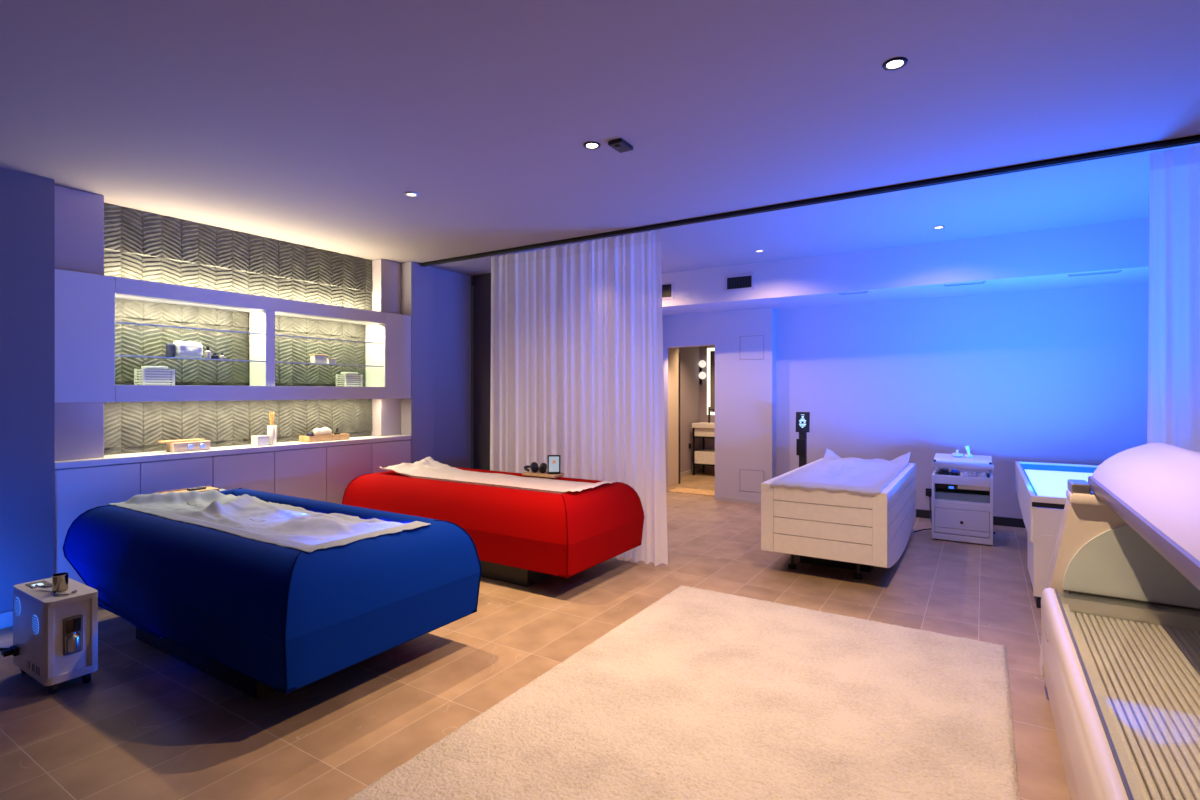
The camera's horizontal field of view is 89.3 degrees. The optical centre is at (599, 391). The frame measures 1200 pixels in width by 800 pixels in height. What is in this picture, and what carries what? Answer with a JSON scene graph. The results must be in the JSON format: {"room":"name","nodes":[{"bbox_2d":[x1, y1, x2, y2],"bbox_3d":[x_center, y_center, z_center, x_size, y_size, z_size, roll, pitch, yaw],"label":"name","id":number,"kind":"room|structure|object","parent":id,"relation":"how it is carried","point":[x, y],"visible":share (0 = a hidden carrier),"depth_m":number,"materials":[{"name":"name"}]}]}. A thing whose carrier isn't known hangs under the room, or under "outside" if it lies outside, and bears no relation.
{"room":"spa","nodes":[
{"label":"spa","id":0,"kind":"room"},
{"bbox_2d":[0,167,54,612],"bbox_3d":[-4.436,0.035,2.050,0.310,2.600,3.922,0,0,32],"label":"wall pier","id":1,"kind":"object","parent":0,"point":[27,201],"visible":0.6,"depth_m":3.52,"materials":[{"name":"grey paint"}]},
{"bbox_2d":[0,610,12,628],"bbox_3d":[-4.305,1.292,1.954,0.015,0.085,3.900,0,0,32],"label":"baseboard","id":2,"kind":"structure","parent":1,"relation":"attached to","point":[6,618],"depth_m":3.44,"materials":[{"name":"grey"}]},
{"bbox_2d":[104,203,372,454],"bbox_3d":[-2.769,-0.418,4.923,0.025,1.689,2.160,0,0,32],"label":"cladding","id":3,"kind":"object","parent":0,"point":[138,245],"visible":0.7,"depth_m":4.70,"materials":[{"name":"tile"}]},
{"bbox_2d":[55,269,410,402],"bbox_3d":[-2.672,-0.334,4.839,0.290,0.802,2.674,0,0,32],"label":"wall shelf unit","id":4,"kind":"object","parent":3,"relation":"attached to","point":[85,323],"visible":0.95,"depth_m":4.35,"materials":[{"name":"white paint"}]},
{"bbox_2d":[55,185,103,274],"bbox_3d":[-3.355,-1.000,3.853,0.190,0.525,0.276,0,0,32],"label":"panel","id":5,"kind":"object","parent":4,"relation":"on","point":[79,215],"visible":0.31,"depth_m":3.81,"materials":[{"name":"grey paint"}]},
{"bbox_2d":[134,366,174,384],"bbox_3d":[-3.069,-0.108,4.184,0.140,0.130,0.190,0,0,32],"label":"box","id":6,"kind":"object","parent":4,"relation":"on","point":[148,375],"visible":0.96,"depth_m":4.14,"materials":[{"name":"white paint"}]},
{"bbox_2d":[115,356,250,362],"bbox_3d":[-2.958,-0.234,4.371,0.228,0.006,0.973,0,0,32],"label":"glass shelf","id":7,"kind":"object","parent":4,"relation":"attached to","point":[148,357],"depth_m":4.30,"materials":[{"name":"clear glass"}]},
{"bbox_2d":[166,341,202,357],"bbox_3d":[-2.964,-0.299,4.332,0.099,0.123,0.217,0,0,32],"label":"pouch","id":8,"kind":"object","parent":4,"relation":"on","point":[185,349],"visible":0.92,"depth_m":4.29,"materials":[{"name":"white plastic"}]},
{"bbox_2d":[115,323,261,335],"bbox_3d":[-2.958,-0.447,4.371,0.228,0.006,0.973,0,0,32],"label":"glass shelf","id":9,"kind":"object","parent":4,"relation":"attached to","point":[253,333],"depth_m":4.35,"materials":[{"name":"clear glass"}]},
{"bbox_2d":[205,346,210,358],"bbox_3d":[-2.870,-0.283,4.442,0.040,0.092,0.039,0,0,32],"label":"bottle","id":10,"kind":"object","parent":4,"relation":"on","point":[207,352],"visible":0.91,"depth_m":4.43,"materials":[{"name":"grey plastic"}]},
{"bbox_2d":[211,353,218,358],"bbox_3d":[-2.844,-0.260,4.483,0.048,0.045,0.047,0,0,32],"label":"bottle","id":11,"kind":"object","parent":4,"relation":"on","point":[214,356],"visible":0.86,"depth_m":4.47,"materials":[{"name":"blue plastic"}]},
{"bbox_2d":[309,354,327,363],"bbox_3d":[-2.415,-0.277,5.208,0.080,0.079,0.120,0,0,32],"label":"product box","id":12,"kind":"object","parent":4,"relation":"on","point":[314,358],"visible":0.82,"depth_m":5.18,"materials":[{"name":"white cardboard"}]},
{"bbox_2d":[275,363,370,366],"bbox_3d":[-2.385,-0.234,5.276,0.228,0.006,1.021,0,0,32],"label":"glass shelf","id":13,"kind":"object","parent":4,"relation":"attached to","point":[367,364],"depth_m":5.24,"materials":[{"name":"clear glass"}]},
{"bbox_2d":[275,336,375,344],"bbox_3d":[-2.385,-0.447,5.276,0.228,0.006,1.021,0,0,32],"label":"glass shelf","id":14,"kind":"object","parent":4,"relation":"attached to","point":[286,337],"depth_m":5.28,"materials":[{"name":"clear glass"}]},
{"bbox_2d":[327,358,335,363],"bbox_3d":[-2.348,-0.262,5.277,0.074,0.050,0.074,0,0,32],"label":"product box","id":15,"kind":"object","parent":4,"relation":"on","point":[329,360],"visible":0.71,"depth_m":5.25,"materials":[{"name":"white cardboard"}]},
{"bbox_2d":[336,372,362,386],"bbox_3d":[-2.257,-0.108,5.466,0.140,0.130,0.175,0,0,32],"label":"box","id":16,"kind":"object","parent":4,"relation":"on","point":[345,380],"visible":0.99,"depth_m":5.42,"materials":[{"name":"white paint"}]},
{"bbox_2d":[372,259,400,313],"bbox_3d":[-2.081,-1.000,5.909,0.145,0.525,0.233,0,0,32],"label":"panel","id":17,"kind":"object","parent":4,"relation":"on","point":[386,274],"visible":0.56,"depth_m":5.83,"materials":[{"name":"grey paint"}]},
{"bbox_2d":[473,273,490,469],"bbox_3d":[-0.895,0.035,6.394,1.050,2.600,0.150,0,0,32],"label":"wall","id":18,"kind":"structure","parent":0,"point":[482,282],"depth_m":6.55,"materials":[{"name":"grey paint"}]},
{"bbox_2d":[0,472,1069,799],"bbox_3d":[0.891,1.395,3.933,7.700,0.120,12.800,0,0,32],"label":"floor","id":19,"kind":"structure","parent":0,"point":[147,724],"depth_m":2.79,"materials":[{"name":"tile"}]},
{"bbox_2d":[0,647,11,656],"bbox_3d":[-3.050,1.256,2.921,0.719,0.158,0.109,0,0,27],"label":"lead","id":20,"kind":"object","parent":19,"relation":"on","point":[5,652],"visible":1,"depth_m":2.79,"materials":[{"name":"black plastic"}]},
{"bbox_2d":[10,578,97,693],"bbox_3d":[-2.537,1.123,2.816,0.471,0.424,0.210,0,0,32],"label":"oxygen concentrator","id":21,"kind":"object","parent":19,"relation":"on","point":[55,638],"visible":0.98,"depth_m":2.72,"materials":[{"name":"white paint"}]},
{"bbox_2d":[14,597,20,615],"bbox_3d":[-2.710,1.000,2.824,0.084,0.084,0.003,0,0,32],"label":"vent","id":22,"kind":"object","parent":21,"relation":"attached to","point":[17,600],"depth_m":2.82,"materials":[{"name":"grey"}]},
{"bbox_2d":[31,615,38,633],"bbox_3d":[-2.508,1.035,2.695,0.084,0.084,0.004,0,0,32],"label":"vent","id":23,"kind":"object","parent":21,"relation":"attached to","point":[34,618],"depth_m":2.69,"materials":[{"name":"grey plastic"}]},
{"bbox_2d":[34,572,68,591],"bbox_3d":[-2.532,0.880,2.810,0.149,0.074,0.060,0,0,14],"label":"metal cup","id":24,"kind":"object","parent":21,"relation":"on","point":[59,580],"visible":1,"depth_m":2.78,"materials":[{"name":"silver metal"}]},
{"bbox_2d":[13,657,97,685],"bbox_3d":[-2.539,1.264,2.829,0.453,0.032,0.190,0,0,32],"label":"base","id":25,"kind":"object","parent":21,"relation":"on","point":[85,669],"depth_m":2.71,"materials":[{"name":"white paint"}]},
{"bbox_2d":[53,590,76,595],"bbox_3d":[-2.433,0.911,2.741,0.100,0.012,0.059,0,0,-4],"label":"tube","id":26,"kind":"object","parent":21,"relation":"on","point":[74,591],"visible":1,"depth_m":2.73,"materials":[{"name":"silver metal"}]},
{"bbox_2d":[66,619,72,633],"bbox_3d":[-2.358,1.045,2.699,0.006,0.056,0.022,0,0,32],"label":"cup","id":27,"kind":"object","parent":21,"relation":"on","point":[69,622],"depth_m":2.70,"materials":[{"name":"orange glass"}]},
{"bbox_2d":[67,631,79,652],"bbox_3d":[-2.352,1.115,2.710,0.044,0.084,0.044,0,0,32],"label":"water bottle","id":28,"kind":"object","parent":21,"relation":"on","point":[73,637],"depth_m":2.70,"materials":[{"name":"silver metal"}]},
{"bbox_2d":[74,617,80,631],"bbox_3d":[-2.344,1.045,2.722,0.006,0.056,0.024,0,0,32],"label":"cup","id":29,"kind":"object","parent":21,"relation":"on","point":[77,620],"depth_m":2.72,"materials":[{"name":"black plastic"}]},
{"bbox_2d":[55,462,139,583],"bbox_3d":[-3.270,0.901,3.893,0.290,0.868,0.438,0,0,32],"label":"base cabinet","id":30,"kind":"object","parent":19,"relation":"on","point":[78,490],"visible":0.41,"depth_m":3.75,"materials":[{"name":"grey paint"}]},
{"bbox_2d":[55,435,410,468],"bbox_3d":[-2.672,0.446,4.839,0.299,0.039,2.674,0,0,32],"label":"countertop","id":31,"kind":"structure","parent":30,"relation":"on","point":[239,449],"depth_m":4.38,"materials":[{"name":"white stone"}]},
{"bbox_2d":[55,402,103,460],"bbox_3d":[-3.355,0.247,3.853,0.190,0.356,0.276,0,0,32],"label":"panel","id":32,"kind":"object","parent":31,"relation":"on","point":[79,426],"visible":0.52,"depth_m":3.81,"materials":[{"name":"grey paint"}]},
{"bbox_2d":[158,439,210,452],"bbox_3d":[-2.966,0.386,4.338,0.118,0.080,0.290,0,0,32],"label":"wooden box","id":33,"kind":"object","parent":31,"relation":"on","point":[184,445],"visible":1,"depth_m":4.30,"materials":[{"name":"brown wood"}]},
{"bbox_2d":[251,435,268,445],"bbox_3d":[-2.678,0.387,4.783,0.092,0.078,0.092,0,0,32],"label":"carton","id":34,"kind":"object","parent":31,"relation":"on","point":[258,440],"visible":1,"depth_m":4.75,"materials":[{"name":"white cardboard"}]},
{"bbox_2d":[267,412,275,444],"bbox_3d":[-2.623,0.295,4.852,0.064,0.262,0.064,0,0,32],"label":"reed diffuser","id":35,"kind":"object","parent":31,"relation":"on","point":[271,429],"visible":0.98,"depth_m":4.83,"materials":[{"name":"white ceramic"}]},
{"bbox_2d":[299,433,349,442],"bbox_3d":[-2.389,0.401,5.268,0.150,0.050,0.380,0,0,32],"label":"serving tray","id":36,"kind":"object","parent":31,"relation":"on","point":[341,436],"visible":0.93,"depth_m":5.19,"materials":[{"name":"brown wood"}]},
{"bbox_2d":[312,427,331,435],"bbox_3d":[-2.400,0.362,5.240,0.090,0.110,0.170,0,0,32],"label":"towel","id":37,"kind":"object","parent":36,"relation":"in","point":[321,431],"visible":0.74,"depth_m":5.21,"materials":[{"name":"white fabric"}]},
{"bbox_2d":[372,399,400,435],"bbox_3d":[-2.081,0.247,5.909,0.145,0.356,0.233,0,0,32],"label":"panel","id":38,"kind":"object","parent":31,"relation":"on","point":[386,413],"visible":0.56,"depth_m":5.83,"materials":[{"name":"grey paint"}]},
{"bbox_2d":[139,456,212,494],"bbox_3d":[-3.033,0.901,4.268,0.290,0.868,0.444,0,0,32],"label":"base cabinet","id":39,"kind":"object","parent":19,"relation":"on","point":[173,474],"visible":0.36,"depth_m":4.17,"materials":[{"name":"grey paint"}]},
{"bbox_2d":[211,451,273,492],"bbox_3d":[-2.793,0.901,4.647,0.290,0.868,0.449,0,0,32],"label":"base cabinet","id":40,"kind":"object","parent":19,"relation":"on","point":[252,471],"visible":0.37,"depth_m":4.57,"materials":[{"name":"grey paint"}]},
{"bbox_2d":[63,488,481,698],"bbox_3d":[-1.863,0.999,3.346,2.264,0.672,1.068,0,0,32],"label":"bed","id":41,"kind":"object","parent":19,"relation":"on","point":[261,619],"visible":0.75,"depth_m":2.72,"materials":[{"name":"blue fabric"}]},
{"bbox_2d":[155,486,218,492],"bbox_3d":[-2.673,0.652,3.939,0.130,0.028,0.320,0,0,32],"label":"tray","id":42,"kind":"object","parent":41,"relation":"on","point":[207,487],"visible":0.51,"depth_m":3.95,"materials":[{"name":"brown wood"}]},
{"bbox_2d":[187,487,205,490],"bbox_3d":[-2.646,0.637,3.982,0.040,0.014,0.100,0,0,32],"label":"remote control","id":43,"kind":"object","parent":42,"relation":"on","point":[196,488],"visible":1,"depth_m":3.96,"materials":[{"name":"black plastic"}]},
{"bbox_2d":[109,489,429,552],"bbox_3d":[-1.884,0.664,3.317,2.068,0.115,0.655,0,0,32],"label":"sheet","id":44,"kind":"object","parent":41,"relation":"on","point":[245,516],"visible":0.99,"depth_m":3.25,"materials":[{"name":"white fabric"}]},
{"bbox_2d":[273,447,325,501],"bbox_3d":[-2.554,0.901,5.025,0.290,0.868,0.443,0,0,32],"label":"base cabinet","id":45,"kind":"object","parent":19,"relation":"on","point":[301,473],"visible":0.4,"depth_m":4.95,"materials":[{"name":"grey paint"}]},
{"bbox_2d":[326,443,371,503],"bbox_3d":[-2.315,0.901,5.404,0.290,0.868,0.448,0,0,32],"label":"base cabinet","id":46,"kind":"object","parent":19,"relation":"on","point":[344,463],"visible":0.41,"depth_m":5.27,"materials":[{"name":"grey paint"}]},
{"bbox_2d":[370,440,410,472],"bbox_3d":[-2.076,0.901,5.781,0.290,0.868,0.442,0,0,32],"label":"base cabinet","id":47,"kind":"object","parent":19,"relation":"on","point":[388,453],"visible":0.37,"depth_m":5.68,"materials":[{"name":"grey paint"}]},
{"bbox_2d":[401,262,470,468],"bbox_3d":[-1.730,0.036,6.328,0.290,2.597,0.844,0,0,32],"label":"wall","id":48,"kind":"structure","parent":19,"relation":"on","point":[436,416],"depth_m":6.22,"materials":[{"name":"grey paint"}]},
{"bbox_2d":[342,467,643,586],"bbox_3d":[-0.901,1.009,4.843,2.299,0.652,1.015,0,0,32],"label":"bed","id":49,"kind":"object","parent":19,"relation":"on","point":[526,538],"visible":0.73,"depth_m":4.20,"materials":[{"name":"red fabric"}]},
{"bbox_2d":[380,457,616,493],"bbox_3d":[-0.869,0.650,4.809,1.991,0.107,0.569,0,0,32],"label":"sheet","id":50,"kind":"object","parent":49,"relation":"on","point":[427,468],"visible":0.98,"depth_m":4.85,"materials":[{"name":"white fabric"}]},
{"bbox_2d":[522,471,563,477],"bbox_3d":[-0.464,0.672,4.944,0.330,0.026,0.130,0,0,32],"label":"tray","id":51,"kind":"object","parent":49,"relation":"on","point":[530,473],"visible":0.84,"depth_m":4.89,"materials":[{"name":"brown wood"}]},
{"bbox_2d":[524,462,546,472],"bbox_3d":[-0.532,0.623,4.987,0.200,0.085,0.102,0,0,32],"label":"headphones","id":52,"kind":"object","parent":51,"relation":"on","point":[534,467],"visible":1,"depth_m":4.96,"materials":[{"name":"black plastic"}]},
{"bbox_2d":[530,462,538,472],"bbox_3d":[-0.539,0.623,4.991,0.042,0.085,0.088,0,0,32],"label":"ear cup","id":53,"kind":"object","parent":52,"relation":"on","point":[534,467],"depth_m":4.97,"materials":[{"name":"black plastic"}]},
{"bbox_2d":[539,463,546,472],"bbox_3d":[-0.465,0.623,4.944,0.042,0.085,0.088,0,0,32],"label":"ear cup","id":54,"kind":"object","parent":52,"relation":"on","point":[543,466],"depth_m":4.93,"materials":[{"name":"black plastic"}]},
{"bbox_2d":[547,455,559,473],"bbox_3d":[-0.372,0.590,4.908,0.104,0.151,0.054,0,0,-3],"label":"tablet","id":55,"kind":"object","parent":51,"relation":"on","point":[553,467],"visible":1,"depth_m":4.90,"materials":[{"name":"black plastic"}]},
{"bbox_2d":[348,586,1019,799],"bbox_3d":[0.410,1.322,2.199,1.858,0.023,3.460,0,0,32],"label":"rug","id":56,"kind":"object","parent":19,"relation":"on","point":[699,694],"visible":1,"depth_m":2.42,"materials":[{"name":"carpet"}]},
{"bbox_2d":[668,487,714,495],"bbox_3d":[1.314,1.329,8.020,0.745,0.012,0.360,0,0,32],"label":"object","id":57,"kind":"structure","parent":19,"relation":"on","point":[677,490],"depth_m":8.03,"materials":[{"name":"brown wood"}]},
{"bbox_2d":[692,422,714,474],"bbox_3d":[1.981,0.920,9.621,0.940,0.830,0.460,0,0,32],"label":"vanity","id":58,"kind":"object","parent":19,"relation":"on","point":[703,457],"visible":0.43,"depth_m":9.61,"materials":[{"name":"white wood"}]},
{"bbox_2d":[692,422,714,428],"bbox_3d":[1.981,0.542,9.621,0.940,0.075,0.460,0,0,32],"label":"basin","id":59,"kind":"object","parent":58,"relation":"in","point":[700,425],"depth_m":9.60,"materials":[{"name":"white"}]},
{"bbox_2d":[708,407,713,422],"bbox_3d":[1.780,0.378,9.724,0.039,0.255,0.247,0,0,-7],"label":"tap","id":60,"kind":"object","parent":58,"relation":"on","point":[709,409],"visible":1,"depth_m":9.81,"materials":[{"name":"black metal"}]},
{"bbox_2d":[796,412,809,466],"bbox_3d":[2.207,0.779,6.603,0.310,1.113,0.280,0,0,32],"label":"stand","id":61,"kind":"object","parent":19,"relation":"on","point":[802,418],"visible":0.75,"depth_m":6.59,"materials":[{"name":"black plastic"}]},
{"bbox_2d":[761,458,915,579],"bbox_3d":[2.074,1.004,5.078,0.845,0.662,2.000,0,0,32],"label":"bed","id":62,"kind":"object","parent":19,"relation":"on","point":[844,529],"visible":0.89,"depth_m":4.28,"materials":[{"name":"white paint"}]},
{"bbox_2d":[770,448,910,494],"bbox_3d":[2.067,0.627,5.058,0.756,0.120,2.009,0,0,32],"label":"sheet","id":63,"kind":"object","parent":62,"relation":"on","point":[833,472],"visible":1,"depth_m":4.86,"materials":[{"name":"white fabric"}]},
{"bbox_2d":[932,453,993,545],"bbox_3d":[3.300,0.964,5.527,0.476,0.742,0.441,0,0,32],"label":"cabinet","id":64,"kind":"object","parent":19,"relation":"on","point":[962,506],"visible":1,"depth_m":5.38,"materials":[{"name":"white paint"}]},
{"bbox_2d":[938,468,948,474],"bbox_3d":[3.098,0.727,5.477,0.092,0.064,0.092,0,0,32],"label":"pad","id":65,"kind":"object","parent":64,"relation":"on","point":[942,471],"visible":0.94,"depth_m":5.45,"materials":[{"name":"black plastic"}]},
{"bbox_2d":[951,469,957,475],"bbox_3d":[3.170,0.727,5.426,0.050,0.064,0.049,0,0,32],"label":"glass jar","id":66,"kind":"object","parent":64,"relation":"on","point":[954,471],"visible":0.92,"depth_m":5.41,"materials":[{"name":"blue glass"}]},
{"bbox_2d":[951,450,962,456],"bbox_3d":[3.308,0.572,5.622,0.100,0.062,0.100,0,0,32],"label":"ceramic dish","id":67,"kind":"object","parent":64,"relation":"on","point":[956,454],"visible":1,"depth_m":5.59,"materials":[{"name":"white ceramic"}]},
{"bbox_2d":[936,471,989,477],"bbox_3d":[3.288,0.777,5.508,0.420,0.036,0.376,0,0,32],"label":"tray","id":68,"kind":"object","parent":64,"relation":"on","point":[950,475],"depth_m":5.42,"materials":[{"name":"grey plastic"}]},
{"bbox_2d":[964,446,972,457],"bbox_3d":[3.385,0.549,5.573,0.069,0.107,0.068,0,0,32],"label":"hand applicator","id":69,"kind":"object","parent":64,"relation":"on","point":[968,454],"visible":1,"depth_m":5.56,"materials":[{"name":"white paint"}]},
{"bbox_2d":[968,472,976,476],"bbox_3d":[3.291,0.736,5.361,0.077,0.046,0.051,0,0,32],"label":"coiled cable","id":70,"kind":"object","parent":64,"relation":"on","point":[973,474],"visible":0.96,"depth_m":5.35,"materials":[{"name":"grey plastic"}]},
{"bbox_2d":[977,473,986,477],"bbox_3d":[3.347,0.736,5.320,0.077,0.046,0.051,0,0,32],"label":"coiled cable","id":71,"kind":"object","parent":64,"relation":"on","point":[984,475],"visible":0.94,"depth_m":5.30,"materials":[{"name":"plastic"}]},
{"bbox_2d":[1015,461,1098,607],"bbox_3d":[3.631,0.989,4.434,0.905,0.692,2.223,0,0,32],"label":"bed","id":72,"kind":"object","parent":19,"relation":"on","point":[1041,488],"visible":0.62,"depth_m":4.01,"materials":[{"name":"white paint"}]},
{"bbox_2d":[1039,442,1199,799],"bbox_3d":[1.783,0.771,1.487,1.016,1.128,2.320,0,0,32],"label":"capsule","id":73,"kind":"object","parent":19,"relation":"on","point":[1119,663],"visible":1,"depth_m":1.97,"materials":[{"name":"beige plastic"}]},
{"bbox_2d":[0,0,1199,285],"bbox_3d":[0.058,-1.390,2.803,7.500,0.250,10.000,0,0,32],"label":"ceiling","id":74,"kind":"structure","parent":0,"point":[310,123],"depth_m":2.67,"materials":[{"name":"grey paint"}]},
{"bbox_2d":[404,192,418,196],"bbox_3d":[-1.208,-1.262,3.888,0.089,0.007,0.089,0,0,32],"label":"recessed light","id":75,"kind":"object","parent":74,"relation":"in","point":[409,194],"visible":1,"depth_m":3.89,"materials":[{"name":"silver metal"}]},
{"bbox_2d":[583,141,600,148],"bbox_3d":[-0.041,-1.262,3.115,0.089,0.007,0.089,0,0,32],"label":"recessed light","id":76,"kind":"object","parent":74,"relation":"in","point":[588,145],"visible":1,"depth_m":3.11,"materials":[{"name":"black metal"}]},
{"bbox_2d":[608,138,632,152],"bbox_3d":[0.106,-1.250,3.098,0.080,0.030,0.126,0,0,32],"label":"ceiling sensor","id":77,"kind":"object","parent":74,"relation":"attached to","point":[620,145],"visible":1,"depth_m":3.07,"materials":[{"name":"black plastic"}]},
{"bbox_2d":[421,135,1199,266],"bbox_3d":[1.191,-1.248,4.127,6.960,0.034,0.048,0,0,32],"label":"track","id":78,"kind":"object","parent":74,"relation":"attached to","point":[1195,139],"visible":1,"depth_m":3.79,"materials":[{"name":"black plastic"}]},
{"bbox_2d":[490,242,591,479],"bbox_3d":[-0.552,0.050,5.296,1.155,2.566,0.066,0,0,32],"label":"sheer curtain","id":79,"kind":"object","parent":78,"relation":"hanging from","point":[541,391],"visible":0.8,"depth_m":5.27,"materials":[{"name":"white fabric"}]},
{"bbox_2d":[592,231,667,565],"bbox_3d":[0.213,0.050,4.787,0.681,2.566,0.072,0,0,32],"label":"sheer curtain","id":80,"kind":"object","parent":78,"relation":"hanging from","point":[628,418],"visible":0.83,"depth_m":4.77,"materials":[{"name":"white fabric"}]},
{"bbox_2d":[1147,144,1199,452],"bbox_3d":[3.412,0.050,2.769,1.395,2.566,0.076,0,0,32],"label":"sheer curtain","id":81,"kind":"object","parent":78,"relation":"hanging from","point":[1173,411],"visible":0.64,"depth_m":3.08,"materials":[{"name":"white fabric"}]},
{"bbox_2d":[882,57,907,70],"bbox_3d":[1.137,-1.262,2.340,0.089,0.007,0.089,0,0,32],"label":"recessed light","id":82,"kind":"object","parent":74,"relation":"in","point":[896,63],"visible":1,"depth_m":2.33,"materials":[{"name":"black metal"}]},
{"bbox_2d":[668,347,678,486],"bbox_3d":[0.850,0.185,8.526,0.220,2.300,0.720,0,0,32],"label":"wall","id":83,"kind":"structure","parent":0,"point":[673,353],"depth_m":8.63,"materials":[{"name":"beige paint"}]},
{"bbox_2d":[679,352,679,483],"bbox_3d":[1.122,0.385,8.811,0.075,1.900,0.049,0,0,32],"label":"trim","id":84,"kind":"structure","parent":83,"relation":"attached to","point":[679,352],"depth_m":8.79,"materials":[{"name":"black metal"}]},
{"bbox_2d":[679,347,699,472],"bbox_3d":[1.307,0.185,9.734,0.200,2.300,1.350,0,0,32],"label":"wall","id":85,"kind":"structure","parent":0,"point":[689,356],"depth_m":9.72,"materials":[{"name":"grey paint"}]},
{"bbox_2d":[680,468,699,476],"bbox_3d":[1.357,1.300,9.614,0.015,0.070,1.140,0,0,32],"label":"baseboard","id":86,"kind":"structure","parent":85,"relation":"attached to","point":[689,472],"depth_m":9.72,"materials":[{"name":"grey wood"}]},
{"bbox_2d":[700,346,714,472],"bbox_3d":[2.465,0.185,9.694,2.200,2.300,0.180,0,0,32],"label":"wall","id":87,"kind":"structure","parent":0,"point":[709,442],"depth_m":10.04,"materials":[{"name":"grey paint"}]},
{"bbox_2d":[699,360,705,384],"bbox_3d":[1.685,-0.315,10.010,0.125,0.400,0.120,0,0,32],"label":"wall sconce","id":88,"kind":"object","parent":87,"relation":"attached to","point":[702,363],"visible":1,"depth_m":9.97,"materials":[{"name":"white glass"}]},
{"bbox_2d":[707,348,714,414],"bbox_3d":[2.173,-0.165,9.757,0.960,1.100,0.025,0,0,32],"label":"wall mirror","id":89,"kind":"object","parent":87,"relation":"attached to","point":[710,351],"visible":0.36,"depth_m":9.97,"materials":[{"name":"white mirror"}]},
{"bbox_2d":[662,308,775,499],"bbox_3d":[1.374,-0.015,7.639,1.655,2.700,0.220,0,0,32],"label":"wall pier","id":90,"kind":"object","parent":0,"point":[745,390],"visible":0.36,"depth_m":7.33,"materials":[{"name":"grey paint"}]},
{"bbox_2d":[714,496,760,504],"bbox_3d":[1.711,1.310,7.288,0.709,0.050,0.012,0,0,32],"label":"baseboard","id":91,"kind":"object","parent":90,"relation":"attached to","point":[721,498],"visible":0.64,"depth_m":7.32,"materials":[{"name":"grey"}]},
{"bbox_2d":[740,469,762,492],"bbox_3d":[1.808,1.066,7.232,0.294,0.262,0.003,0,0,32],"label":"access hatch","id":92,"kind":"object","parent":90,"relation":"attached to","point":[750,480],"visible":0.83,"depth_m":7.23,"materials":[{"name":"grey"}]},
{"bbox_2d":[740,335,763,359],"bbox_3d":[1.808,-0.521,7.232,0.294,0.283,0.003,0,0,32],"label":"access hatch","id":93,"kind":"object","parent":90,"relation":"attached to","point":[751,347],"visible":1,"depth_m":7.23,"materials":[{"name":"grey paint"}]},
{"bbox_2d":[538,143,1199,273],"bbox_3d":[2.535,-1.440,5.224,5.900,0.150,3.260,0,0,32],"label":"ceiling","id":94,"kind":"structure","parent":0,"point":[1117,188],"depth_m":4.71,"materials":[{"name":"grey paint"}]},
{"bbox_2d":[776,282,1148,518],"bbox_3d":[4.016,-0.015,6.157,4.395,2.700,0.200,0,0,32],"label":"wall","id":95,"kind":"structure","parent":0,"point":[1060,376],"depth_m":6.18,"materials":[{"name":"grey paint"}]},
{"bbox_2d":[725,273,753,291],"bbox_3d":[1.500,-1.173,6.537,0.319,0.171,0.008,0,0,32],"label":"air vent","id":96,"kind":"object","parent":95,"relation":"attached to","point":[739,282],"visible":1,"depth_m":6.54,"materials":[{"name":"grey metal"}]},
{"bbox_2d":[662,218,1148,315],"bbox_3d":[3.031,-1.173,6.147,6.050,0.384,0.970,0,0,32],"label":"soffit","id":97,"kind":"object","parent":95,"relation":"attached to","point":[1039,259],"depth_m":5.65,"materials":[{"name":"grey paint"}]},
{"bbox_2d":[662,282,672,299],"bbox_3d":[0.741,-1.160,7.017,0.234,0.194,0.008,0,0,32],"label":"air vent","id":98,"kind":"object","parent":97,"relation":"attached to","point":[667,288],"visible":0.63,"depth_m":6.99,"materials":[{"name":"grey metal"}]},
{"bbox_2d":[838,291,868,294],"bbox_3d":[2.523,-0.978,6.036,0.270,0.006,0.100,0,0,32],"label":"air vent","id":99,"kind":"object","parent":97,"relation":"attached to","point":[861,292],"visible":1,"depth_m":6.04,"materials":[{"name":"grey metal"}]},
{"bbox_2d":[926,488,931,495],"bbox_3d":[3.457,1.060,6.362,0.080,0.080,0.050,0,0,32],"label":"power socket","id":100,"kind":"object","parent":95,"relation":"attached to","point":[928,490],"visible":0.58,"depth_m":6.37,"materials":[{"name":"black plastic"}]},
{"bbox_2d":[929,495,931,522],"bbox_3d":[3.347,1.208,6.097,0.051,0.250,0.569,0,0,20],"label":"power cable","id":101,"kind":"object","parent":100,"relation":"hanging from","point":[929,495],"visible":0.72,"depth_m":6.33,"materials":[{"name":"black plastic"}]},
{"bbox_2d":[944,281,984,286],"bbox_3d":[3.321,-0.978,5.531,0.320,0.006,0.100,0,0,32],"label":"air vent","id":102,"kind":"object","parent":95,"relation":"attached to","point":[983,282],"visible":1,"depth_m":5.53,"materials":[{"name":"grey metal"}]},
{"bbox_2d":[916,509,1025,527],"bbox_3d":[3.959,1.292,6.066,4.395,0.085,0.014,0,0,32],"label":"baseboard","id":103,"kind":"structure","parent":95,"relation":"attached to","point":[1001,521],"depth_m":6.04,"materials":[{"name":"black"}]},
{"bbox_2d":[1067,270,1121,276],"bbox_3d":[4.099,-0.978,5.039,0.340,0.006,0.100,0,0,32],"label":"air vent","id":104,"kind":"object","parent":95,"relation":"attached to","point":[1117,271],"visible":1,"depth_m":5.03,"materials":[{"name":"grey metal"}]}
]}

